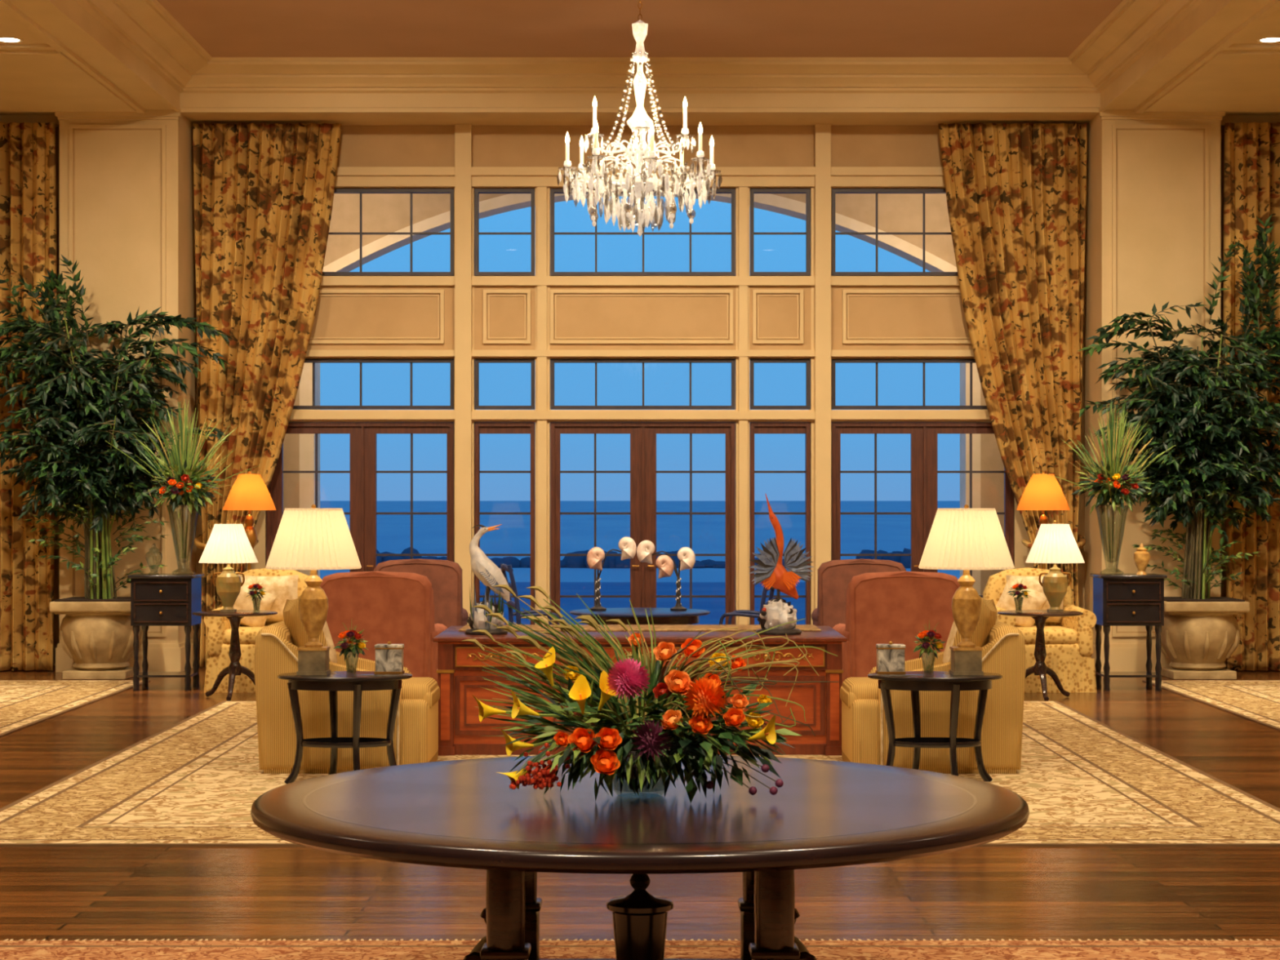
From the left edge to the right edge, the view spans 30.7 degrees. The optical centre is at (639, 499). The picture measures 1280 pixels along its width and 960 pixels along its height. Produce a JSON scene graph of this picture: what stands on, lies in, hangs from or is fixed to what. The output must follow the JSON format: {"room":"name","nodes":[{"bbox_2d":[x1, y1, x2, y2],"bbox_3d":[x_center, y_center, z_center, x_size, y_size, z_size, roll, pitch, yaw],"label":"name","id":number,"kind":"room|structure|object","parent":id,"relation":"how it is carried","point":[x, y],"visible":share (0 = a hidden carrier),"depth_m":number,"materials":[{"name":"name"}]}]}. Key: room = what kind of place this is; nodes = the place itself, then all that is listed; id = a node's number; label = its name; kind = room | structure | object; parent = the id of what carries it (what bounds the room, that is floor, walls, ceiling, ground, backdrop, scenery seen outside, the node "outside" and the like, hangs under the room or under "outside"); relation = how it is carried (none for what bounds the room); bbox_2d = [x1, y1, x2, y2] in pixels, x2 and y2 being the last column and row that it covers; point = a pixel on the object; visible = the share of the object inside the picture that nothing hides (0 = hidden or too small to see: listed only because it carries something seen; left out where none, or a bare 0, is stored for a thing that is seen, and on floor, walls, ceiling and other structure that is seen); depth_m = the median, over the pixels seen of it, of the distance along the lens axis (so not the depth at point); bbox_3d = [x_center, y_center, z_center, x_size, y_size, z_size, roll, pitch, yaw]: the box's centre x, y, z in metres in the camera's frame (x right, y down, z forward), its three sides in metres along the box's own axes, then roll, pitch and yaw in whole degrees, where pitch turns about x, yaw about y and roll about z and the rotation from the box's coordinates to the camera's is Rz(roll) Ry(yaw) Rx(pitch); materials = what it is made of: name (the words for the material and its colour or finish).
{"room":"hotel lobby","nodes":[
{"label":"hotel lobby","id":0,"kind":"room"},
{"bbox_2d":[0,115,59,665],"bbox_3d":[-7.275,-1.065,23.725,5.450,5.530,0.950,0,0,0],"label":"wall","id":1,"kind":"structure","parent":0,"point":[3,118],"depth_m":23.90,"materials":[{"name":"beige paint"}]},
{"bbox_2d":[54,110,195,672],"bbox_3d":[-5.135,-1.065,23.420,1.230,5.530,0.960,0,0,0],"label":"pillar","id":2,"kind":"structure","parent":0,"point":[126,193],"depth_m":23.00,"materials":[{"name":"beige paint"}]},
{"bbox_2d":[0,121,56,671],"bbox_3d":[-6.688,-1.020,23.051,1.844,5.411,0.227,0,0,0],"label":"curtain","id":3,"kind":"object","parent":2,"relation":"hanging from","point":[28,188],"visible":0.73,"depth_m":23.03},
{"bbox_2d":[0,665,1279,940],"bbox_3d":[0.000,1.750,10.600,20.000,0.100,27.200,0,0,0],"label":"floor","id":4,"kind":"structure","parent":0,"point":[71,893],"depth_m":10.36,"materials":[{"name":"brown wood"}]},
{"bbox_2d":[0,680,151,737],"bbox_3d":[-7.090,1.695,17.525,5.020,0.010,8.650,0,0,0],"label":"area rug","id":5,"kind":"object","parent":4,"relation":"on","point":[24,704],"visible":0.9,"depth_m":20.02,"materials":[{"name":"beige carpet"}]},
{"bbox_2d":[0,253,234,679],"bbox_3d":[-5.202,-0.324,22.185,2.593,4.049,1.390,0,0,0],"label":"potted tree","id":6,"kind":"object","parent":4,"relation":"on","point":[82,470],"visible":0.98,"depth_m":22.12,"materials":[{"name":"green plant"}]},
{"bbox_2d":[127,573,204,691],"bbox_3d":[-4.250,1.185,20.948,0.590,1.030,0.514,0,0,0],"label":"side table","id":7,"kind":"object","parent":4,"relation":"on","point":[157,599],"visible":1,"depth_m":20.72,"materials":[{"name":"brown wood"}]},
{"bbox_2d":[106,398,258,558],"bbox_3d":[-4.090,-0.122,21.019,1.384,1.582,0.839,0,0,0],"label":"flower vase","id":8,"kind":"object","parent":7,"relation":"on","point":[180,494],"visible":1,"depth_m":20.94,"materials":[{"name":"clear glass"}]},
{"bbox_2d":[192,609,277,701],"bbox_3d":[-3.460,1.329,19.950,0.720,0.739,0.720,0,0,0],"label":"pedestal table","id":9,"kind":"object","parent":4,"relation":"on","point":[234,668],"visible":0.93,"depth_m":19.91,"materials":[{"name":"brown wood"}]},
{"bbox_2d":[199,520,257,612],"bbox_3d":[-3.520,0.567,19.970,0.502,0.783,0.502,0,0,0],"label":"table lamp","id":10,"kind":"object","parent":9,"relation":"on","point":[228,544],"visible":1,"depth_m":19.86,"materials":[{"name":"fabric"}]},
{"bbox_2d":[246,578,265,610],"bbox_3d":[-3.264,0.809,19.845,0.186,0.299,0.216,0,0,0],"label":"flower vase","id":11,"kind":"object","parent":9,"relation":"on","point":[259,588],"visible":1,"depth_m":19.82,"materials":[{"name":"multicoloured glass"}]},
{"bbox_2d":[222,471,275,570],"bbox_3d":[-3.680,0.715,22.000,0.501,1.971,0.501,0,0,0],"label":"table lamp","id":12,"kind":"object","parent":4,"relation":"on","point":[249,491],"visible":0.77,"depth_m":21.87,"materials":[{"name":"orange fabric"}]},
{"bbox_2d":[204,568,309,692],"bbox_3d":[-3.380,1.160,20.980,0.886,1.080,0.854,0,0,3],"label":"upholstered armchair","id":13,"kind":"object","parent":4,"relation":"on","point":[279,585],"visible":0.38,"depth_m":20.91,"materials":[{"name":"beige fabric"}]},
{"bbox_2d":[373,558,468,628],"bbox_3d":[-2.020,1.120,21.602,0.809,1.160,0.857,0,0,0],"label":"lounge chair","id":14,"kind":"object","parent":4,"relation":"on","point":[445,576],"visible":0.26,"depth_m":21.18,"materials":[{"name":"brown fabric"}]},
{"bbox_2d":[499,563,559,624],"bbox_3d":[-0.940,1.131,20.587,0.583,1.138,0.493,0,0,-13],"label":"dining chair","id":15,"kind":"object","parent":4,"relation":"on","point":[504,567],"visible":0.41,"depth_m":20.37,"materials":[{"name":"blue paint"}]},
{"bbox_2d":[0,701,1279,846],"bbox_3d":[0.000,1.695,15.520,7.000,0.010,8.160,0,0,0],"label":"area rug","id":16,"kind":"object","parent":4,"relation":"on","point":[196,781],"visible":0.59,"depth_m":13.33,"materials":[{"name":"beige carpet"}]},
{"bbox_2d":[277,671,412,783],"bbox_3d":[-1.760,1.366,13.930,0.800,0.646,0.528,0,0,0],"label":"side table","id":17,"kind":"object","parent":16,"relation":"on","point":[357,682],"visible":0.87,"depth_m":13.85,"materials":[{"name":"brown wood"}]},
{"bbox_2d":[265,504,361,675],"bbox_3d":[-1.950,0.535,13.950,0.569,1.014,0.569,0,0,0],"label":"table lamp","id":18,"kind":"object","parent":17,"relation":"on","point":[313,539],"visible":1,"depth_m":13.82,"materials":[{"name":"fabric"}]},
{"bbox_2d":[333,623,368,672],"bbox_3d":[-1.704,0.873,13.792,0.202,0.338,0.238,0,0,0],"label":"flower vase","id":19,"kind":"object","parent":17,"relation":"on","point":[348,647],"visible":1,"depth_m":13.77,"materials":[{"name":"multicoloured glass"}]},
{"bbox_2d":[373,640,404,673],"bbox_3d":[-1.505,0.946,14.020,0.170,0.192,0.110,0,0,0],"label":"decorative box","id":20,"kind":"object","parent":17,"relation":"on","point":[388,657],"visible":1,"depth_m":13.97,"materials":[{"name":"white stone"}]},
{"bbox_2d":[253,595,439,773],"bbox_3d":[-1.837,1.137,14.793,1.094,1.105,0.874,0,0,0],"label":"armchair","id":21,"kind":"object","parent":16,"relation":"on","point":[415,734],"visible":0.68,"depth_m":14.37,"materials":[{"name":"beige fabric"}]},
{"bbox_2d":[320,570,447,682],"bbox_3d":[-2.030,1.125,18.552,0.889,1.130,0.857,0,0,6],"label":"chair","id":22,"kind":"object","parent":16,"relation":"on","point":[395,607],"visible":0.42,"depth_m":18.13,"materials":[{"name":"fabric"}]},
{"bbox_2d":[432,626,847,755],"bbox_3d":[0.000,1.300,16.100,2.730,0.780,1.420,0,0,0],"label":"writing desk","id":23,"kind":"object","parent":16,"relation":"on","point":[460,674],"visible":0.51,"depth_m":15.46,"materials":[{"name":"brown wood"}]},
{"bbox_2d":[464,524,510,635],"bbox_3d":[-1.034,0.537,15.800,0.306,0.744,0.294,0,0,0],"label":"statue","id":24,"kind":"object","parent":23,"relation":"on","point":[490,575],"visible":0.88,"depth_m":15.74,"materials":[{"name":"ceramic"}]},
{"bbox_2d":[458,624,821,631],"bbox_3d":[0.000,0.903,16.427,2.504,0.012,0.645,0,0,0],"label":"table runner","id":25,"kind":"object","parent":23,"relation":"on","point":[535,627],"visible":0.65,"depth_m":16.39,"materials":[{"name":"fabric"}]},
{"bbox_2d":[748,494,814,635],"bbox_3d":[0.950,0.434,15.800,0.450,0.951,0.315,0,0,0],"label":"statue","id":26,"kind":"object","parent":23,"relation":"on","point":[770,571],"visible":0.96,"depth_m":15.73,"materials":[{"name":"ceramic"}]},
{"bbox_2d":[832,570,959,682],"bbox_3d":[2.030,1.125,18.552,0.889,1.130,0.857,0,0,-6],"label":"chair","id":27,"kind":"object","parent":16,"relation":"on","point":[882,607],"visible":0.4,"depth_m":18.13,"materials":[{"name":"fabric"}]},
{"bbox_2d":[840,595,1026,773],"bbox_3d":[1.837,1.137,14.793,1.094,1.105,0.874,0,0,0],"label":"armchair","id":28,"kind":"object","parent":16,"relation":"on","point":[864,734],"visible":0.73,"depth_m":14.37,"materials":[{"name":"beige fabric"}]},
{"bbox_2d":[867,671,1002,782],"bbox_3d":[1.760,1.366,13.930,0.800,0.646,0.528,0,0,0],"label":"side table","id":29,"kind":"object","parent":16,"relation":"on","point":[914,682],"visible":0.84,"depth_m":13.84,"materials":[{"name":"brown wood"}]},
{"bbox_2d":[875,640,906,673],"bbox_3d":[1.505,0.946,14.020,0.170,0.192,0.110,0,0,0],"label":"decorative box","id":30,"kind":"object","parent":29,"relation":"on","point":[890,657],"visible":1,"depth_m":13.97,"materials":[{"name":"white stone"}]},
{"bbox_2d":[912,619,946,672],"bbox_3d":[1.709,0.876,13.786,0.206,0.332,0.226,0,0,0],"label":"flower vase","id":31,"kind":"object","parent":29,"relation":"on","point":[924,635],"visible":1,"depth_m":13.76,"materials":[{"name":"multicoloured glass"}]},
{"bbox_2d":[918,504,1014,675],"bbox_3d":[1.950,0.535,13.950,0.569,1.014,0.569,0,0,0],"label":"table lamp","id":32,"kind":"object","parent":29,"relation":"on","point":[966,539],"visible":1,"depth_m":13.81,"materials":[{"name":"fabric"}]},
{"bbox_2d":[0,938,1279,959],"bbox_3d":[0.000,1.695,6.110,8.400,0.010,5.820,0,0,0],"label":"area rug","id":33,"kind":"object","parent":4,"relation":"on","point":[11,949],"visible":0.91,"depth_m":8.78,"materials":[{"name":"beige carpet"}]},
{"bbox_2d":[250,755,1029,959],"bbox_3d":[0.000,1.309,7.350,2.420,0.760,2.420,0,0,0],"label":"round table","id":34,"kind":"object","parent":33,"relation":"on","point":[465,813],"visible":0.94,"depth_m":6.89,"materials":[{"name":"brown wood"}]},
{"bbox_2d":[462,584,839,802],"bbox_3d":[0.030,0.597,7.327,1.180,0.662,0.672,0,0,0],"label":"flower arrangement","id":35,"kind":"object","parent":34,"relation":"on","point":[677,708],"visible":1,"depth_m":7.22,"materials":[{"name":"multicoloured plant"}]},
{"bbox_2d":[569,607,710,624],"bbox_3d":[0.000,1.337,20.600,1.240,0.712,1.240,0,0,0],"label":"table","id":36,"kind":"object","parent":4,"relation":"on","point":[660,615],"visible":0.48,"depth_m":20.19,"materials":[{"name":"blue paint"}]},
{"bbox_2d":[586,537,636,611],"bbox_3d":[-0.250,0.654,20.600,0.438,0.652,0.150,0,0,0],"label":"sculpture","id":37,"kind":"object","parent":36,"relation":"on","point":[627,545],"visible":1,"depth_m":20.56,"materials":[{"name":"ceramic"}]},
{"bbox_2d":[636,540,695,611],"bbox_3d":[0.230,0.669,20.600,0.518,0.623,0.150,0,0,0],"label":"sculpture","id":38,"kind":"object","parent":36,"relation":"on","point":[645,549],"visible":1,"depth_m":20.56,"materials":[{"name":"ceramic"}]},
{"bbox_2d":[811,558,906,628],"bbox_3d":[2.020,1.120,21.602,0.809,1.160,0.857,0,0,0],"label":"lounge chair","id":39,"kind":"object","parent":4,"relation":"on","point":[834,576],"visible":0.23,"depth_m":21.18,"materials":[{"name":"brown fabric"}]},
{"bbox_2d":[982,567,1096,693],"bbox_3d":[3.560,1.160,20.980,0.886,1.080,0.854,0,0,-3],"label":"upholstered armchair","id":40,"kind":"object","parent":4,"relation":"on","point":[1068,640],"visible":0.6,"depth_m":20.60,"materials":[{"name":"beige fabric"}]},
{"bbox_2d":[997,609,1083,701],"bbox_3d":[3.420,1.329,19.950,0.720,0.739,0.720,0,0,0],"label":"pedestal table","id":41,"kind":"object","parent":4,"relation":"on","point":[1040,668],"visible":0.84,"depth_m":19.91,"materials":[{"name":"brown wood"}]},
{"bbox_2d":[1006,578,1031,610],"bbox_3d":[3.226,0.815,19.843,0.215,0.287,0.213,0,0,0],"label":"flower vase","id":42,"kind":"object","parent":41,"relation":"on","point":[1017,587],"visible":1,"depth_m":19.83,"materials":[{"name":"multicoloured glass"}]},
{"bbox_2d":[1025,520,1084,612],"bbox_3d":[3.550,0.567,19.970,0.502,0.783,0.502,0,0,0],"label":"table lamp","id":43,"kind":"object","parent":41,"relation":"on","point":[1055,544],"visible":1,"depth_m":19.86,"materials":[{"name":"fabric"}]},
{"bbox_2d":[1016,471,1070,568],"bbox_3d":[3.800,0.715,22.000,0.501,1.971,0.501,0,0,0],"label":"floor lamp","id":44,"kind":"object","parent":4,"relation":"on","point":[1042,491],"visible":0.59,"depth_m":21.86,"materials":[{"name":"orange fabric"}]},
{"bbox_2d":[1089,573,1167,691],"bbox_3d":[4.380,1.185,20.948,0.590,1.030,0.514,0,0,0],"label":"nightstand","id":45,"kind":"object","parent":4,"relation":"on","point":[1119,599],"visible":0.98,"depth_m":20.72,"materials":[{"name":"brown wood"}]},
{"bbox_2d":[1040,403,1174,558],"bbox_3d":[4.222,-0.115,20.843,1.230,1.569,1.056,0,0,0],"label":"flower vase","id":46,"kind":"object","parent":45,"relation":"on","point":[1109,479],"visible":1,"depth_m":20.95,"materials":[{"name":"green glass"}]},
{"bbox_2d":[1133,542,1150,574],"bbox_3d":[4.480,0.529,20.850,0.150,0.280,0.150,0,0,0],"label":"urn","id":47,"kind":"object","parent":45,"relation":"on","point":[1141,557],"visible":1,"depth_m":20.81,"materials":[{"name":"gold metal"}]},
{"bbox_2d":[1078,214,1279,679],"bbox_3d":[5.430,-0.507,22.154,2.570,4.414,1.451,0,0,0],"label":"potted tree","id":48,"kind":"object","parent":4,"relation":"on","point":[1200,631],"visible":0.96,"depth_m":22.14,"materials":[{"name":"green plant"}]},
{"bbox_2d":[1142,680,1279,730],"bbox_3d":[7.150,1.695,17.525,4.900,0.010,8.650,0,0,0],"label":"area rug","id":49,"kind":"object","parent":4,"relation":"on","point":[1258,701],"visible":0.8,"depth_m":20.18,"materials":[{"name":"beige carpet"}]},
{"bbox_2d":[0,0,1279,125],"bbox_3d":[0.000,-4.130,10.600,20.000,0.600,27.200,0,0,0],"label":"ceiling","id":50,"kind":"structure","parent":0,"point":[223,28],"depth_m":21.27,"materials":[{"name":"beige paint"}]},
{"bbox_2d":[0,36,23,43],"bbox_3d":[-5.250,-3.821,19.420,0.240,0.016,0.240,0,0,0],"label":"recessed light","id":51,"kind":"object","parent":50,"relation":"in","point":[2,39],"visible":1,"depth_m":19.40,"materials":[{"name":"beige paint"}]},
{"bbox_2d":[0,0,145,113],"bbox_3d":[-7.420,-3.800,13.450,5.140,0.060,18.900,0,0,0],"label":"trim","id":52,"kind":"structure","parent":50,"relation":"attached to","point":[50,77],"depth_m":21.08,"materials":[{"name":"beige paint"}]},
{"bbox_2d":[192,122,341,666],"bbox_3d":[-3.763,-1.059,23.572,1.494,5.490,0.394,0,0,0],"label":"curtain","id":53,"kind":"object","parent":50,"relation":"hanging from","point":[264,193],"visible":0.74,"depth_m":23.59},
{"bbox_2d":[556,0,722,235],"bbox_3d":[0.000,-2.984,15.000,1.064,2.592,1.056,0,0,0],"label":"chandelier","id":54,"kind":"object","parent":50,"relation":"hanging from","point":[638,184],"visible":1,"depth_m":14.91,"materials":[{"name":"clear glass"}]},
{"bbox_2d":[43,0,1236,112],"bbox_3d":[0.000,-4.045,13.000,9.110,0.470,20.010,0,0,0],"label":"crown molding","id":55,"kind":"structure","parent":50,"relation":"attached to","point":[142,37],"depth_m":22.80,"materials":[{"name":"beige paint"}]},
{"bbox_2d":[938,122,1087,606],"bbox_3d":[3.763,-1.059,23.572,1.494,5.490,0.394,0,0,0],"label":"curtain","id":56,"kind":"object","parent":50,"relation":"hanging from","point":[1015,193],"visible":0.76,"depth_m":23.59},
{"bbox_2d":[1134,0,1279,113],"bbox_3d":[7.420,-3.800,13.450,5.140,0.060,18.900,0,0,0],"label":"trim","id":57,"kind":"structure","parent":50,"relation":"attached to","point":[1229,77],"depth_m":21.08,"materials":[{"name":"beige paint"}]},
{"bbox_2d":[1256,36,1279,43],"bbox_3d":[5.250,-3.821,19.420,0.240,0.016,0.240,0,0,0],"label":"recessed light","id":58,"kind":"object","parent":50,"relation":"in","point":[1266,39],"visible":1,"depth_m":19.40,"materials":[{"name":"beige paint"}]},
{"bbox_2d":[305,125,974,359],"bbox_3d":[0.000,-2.638,24.000,9.100,2.385,0.400,0,0,0],"label":"wall","id":59,"kind":"structure","parent":0,"point":[357,317],"depth_m":23.90,"materials":[{"name":"beige paint"}]},
{"bbox_2d":[195,188,454,662],"bbox_3d":[-3.227,-0.746,24.050,2.636,4.891,0.300,0,0,0],"label":"window","id":60,"kind":"structure","parent":59,"relation":"in","point":[361,191],"depth_m":23.92,"materials":[{"name":"brown metal"}]},
{"bbox_2d":[266,422,454,573],"bbox_3d":[-2.868,0.455,23.966,1.917,2.488,0.188,0,0,0],"label":"door","id":61,"kind":"structure","parent":59,"relation":"in","point":[362,471],"depth_m":23.93,"materials":[{"name":"brown wood"}]},
{"bbox_2d":[292,359,454,409],"bbox_3d":[-2.868,-1.184,23.970,1.917,0.514,0.100,0,0,0],"label":"window","id":62,"kind":"structure","parent":59,"relation":"in","point":[313,362],"depth_m":23.92,"materials":[{"name":"brown metal"}]},
{"bbox_2d":[454,124,475,624],"bbox_3d":[-1.800,-1.065,24.005,0.200,5.530,0.390,0,0,0],"label":"column","id":63,"kind":"structure","parent":59,"relation":"attached to","point":[464,195],"depth_m":23.81,"materials":[{"name":"beige paint"}]},
{"bbox_2d":[475,188,534,275],"bbox_3d":[-1.387,-2.740,23.970,0.610,0.886,0.100,0,0,0],"label":"window","id":64,"kind":"structure","parent":59,"relation":"in","point":[477,191],"depth_m":23.92,"materials":[{"name":"brown metal"}]},
{"bbox_2d":[475,359,534,409],"bbox_3d":[-1.387,-1.184,23.970,0.610,0.514,0.100,0,0,0],"label":"window","id":65,"kind":"structure","parent":59,"relation":"in","point":[477,362],"depth_m":23.92,"materials":[{"name":"brown metal"}]},
{"bbox_2d":[475,422,534,624],"bbox_3d":[-1.387,0.455,23.980,0.610,2.488,0.160,0,0,0],"label":"window","id":66,"kind":"structure","parent":59,"relation":"in","point":[480,428],"depth_m":23.90,"materials":[{"name":"brown wood"}]},
{"bbox_2d":[535,186,551,624],"bbox_3d":[-0.998,-0.748,24.026,0.150,4.896,0.349,0,0,0],"label":"trim","id":67,"kind":"structure","parent":59,"relation":"attached to","point":[543,194],"depth_m":23.85,"materials":[{"name":"beige paint"}]},
{"bbox_2d":[551,422,734,624],"bbox_3d":[0.029,0.455,23.966,1.888,2.488,0.188,0,0,0],"label":"door","id":68,"kind":"structure","parent":67,"relation":"attached to","point":[642,471],"depth_m":23.93,"materials":[{"name":"brown wood"}]},
{"bbox_2d":[288,409,991,422],"bbox_3d":[0.000,-0.858,24.015,9.100,0.121,0.370,0,0,0],"label":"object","id":69,"kind":"structure","parent":59,"relation":"attached to","point":[297,415],"depth_m":23.83,"materials":[{"name":"beige paint"}]},
{"bbox_2d":[551,359,734,409],"bbox_3d":[0.029,-1.184,23.970,1.888,0.514,0.100,0,0,0],"label":"window","id":70,"kind":"structure","parent":59,"relation":"in","point":[553,361],"depth_m":23.92,"materials":[{"name":"brown metal"}]},
{"bbox_2d":[551,188,734,275],"bbox_3d":[0.029,-2.740,23.970,1.888,0.886,0.100,0,0,0],"label":"window","id":71,"kind":"structure","parent":59,"relation":"in","point":[553,191],"depth_m":23.92,"materials":[{"name":"brown metal"}]},
{"bbox_2d":[734,186,749,624],"bbox_3d":[1.053,-0.748,24.026,0.142,4.896,0.349,0,0,0],"label":"trim","id":72,"kind":"structure","parent":59,"relation":"attached to","point":[742,193],"depth_m":23.85,"materials":[{"name":"beige paint"}]},
{"bbox_2d":[750,188,809,275],"bbox_3d":[1.437,-2.740,23.970,0.610,0.886,0.100,0,0,0],"label":"window","id":73,"kind":"structure","parent":59,"relation":"in","point":[753,191],"depth_m":23.92,"materials":[{"name":"brown metal"}]},
{"bbox_2d":[750,359,809,409],"bbox_3d":[1.437,-1.184,23.970,0.610,0.514,0.100,0,0,0],"label":"window","id":74,"kind":"structure","parent":59,"relation":"in","point":[753,362],"depth_m":23.92,"materials":[{"name":"brown metal"}]},
{"bbox_2d":[750,422,809,624],"bbox_3d":[1.437,0.455,23.980,0.610,2.488,0.160,0,0,0],"label":"window","id":75,"kind":"structure","parent":59,"relation":"in","point":[755,428],"depth_m":23.90,"materials":[{"name":"brown wood"}]},
{"bbox_2d":[808,124,831,624],"bbox_3d":[1.855,-1.065,24.005,0.209,5.530,0.390,0,0,0],"label":"column","id":76,"kind":"structure","parent":59,"relation":"attached to","point":[820,196],"depth_m":23.81,"materials":[{"name":"beige paint"}]},
{"bbox_2d":[831,359,987,409],"bbox_3d":[2.897,-1.184,23.970,1.859,0.514,0.100,0,0,0],"label":"window","id":77,"kind":"structure","parent":59,"relation":"in","point":[833,362],"depth_m":23.92,"materials":[{"name":"brown metal"}]},
{"bbox_2d":[831,422,1013,597],"bbox_3d":[2.897,0.455,23.966,1.859,2.488,0.188,0,0,0],"label":"door","id":78,"kind":"structure","parent":59,"relation":"in","point":[923,471],"depth_m":23.93,"materials":[{"name":"brown wood"}]},
{"bbox_2d":[831,188,1084,608],"bbox_3d":[3.264,-0.746,24.050,2.594,4.891,0.300,0,0,0],"label":"window","id":79,"kind":"structure","parent":59,"relation":"in","point":[833,191],"depth_m":23.92,"materials":[{"name":"brown metal"}]},
{"bbox_2d":[1084,110,1225,672],"bbox_3d":[5.135,-1.065,23.420,1.230,5.530,0.960,0,0,0],"label":"pillar","id":80,"kind":"structure","parent":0,"point":[1153,233],"depth_m":23.00,"materials":[{"name":"beige paint"}]},
{"bbox_2d":[1223,121,1279,671],"bbox_3d":[6.688,-1.020,23.051,1.844,5.411,0.227,0,0,0],"label":"curtain","id":81,"kind":"object","parent":80,"relation":"hanging from","point":[1251,188],"visible":0.62,"depth_m":23.04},
{"bbox_2d":[1220,115,1279,665],"bbox_3d":[7.275,-1.065,23.725,5.450,5.530,0.950,0,0,0],"label":"wall","id":82,"kind":"structure","parent":0,"point":[1227,118],"depth_m":23.90,"materials":[{"name":"beige paint"}]},
{"label":"outside","id":83,"kind":"structure","parent":0,"visible":0},
{"bbox_2d":[283,191,1004,598],"bbox_3d":[0.000,-2.040,27.195,22.000,7.520,0.510,0,0,0],"label":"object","id":84,"kind":"structure","parent":83,"point":[381,212],"depth_m":27.00,"materials":[{"name":"paint"}]},
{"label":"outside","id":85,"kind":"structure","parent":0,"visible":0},
{"bbox_2d":[480,582,804,624],"bbox_3d":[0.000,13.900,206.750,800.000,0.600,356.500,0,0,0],"label":"water","id":86,"kind":"structure","parent":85,"point":[716,606],"depth_m":320.14,"materials":[{"name":"blue liquid"}]},
{"bbox_2d":[719,586,774,624],"bbox_3d":[0.940,1.131,20.587,0.583,1.138,0.493,0,0,13],"label":"lounge chair","id":87,"kind":"object","parent":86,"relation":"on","point":[747,613],"visible":0.24,"depth_m":20.38,"materials":[{"name":"blue paint"}]},
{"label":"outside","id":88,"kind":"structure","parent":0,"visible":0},
{"bbox_2d":[320,501,959,582],"bbox_3d":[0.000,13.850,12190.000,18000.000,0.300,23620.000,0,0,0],"label":"sea","id":89,"kind":"structure","parent":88,"point":[393,531],"depth_m":1103.84,"materials":[{"name":"liquid"}]},
{"bbox_2d":[376,546,911,568],"bbox_3d":[-2.278,12.757,470.087,301.099,8.251,10.344,0,0,0],"label":"treeline","id":90,"kind":"object","parent":89,"relation":"on","point":[569,562],"visible":0.08,"depth_m":468.42,"materials":[{"name":"blue plant"}]}
]}

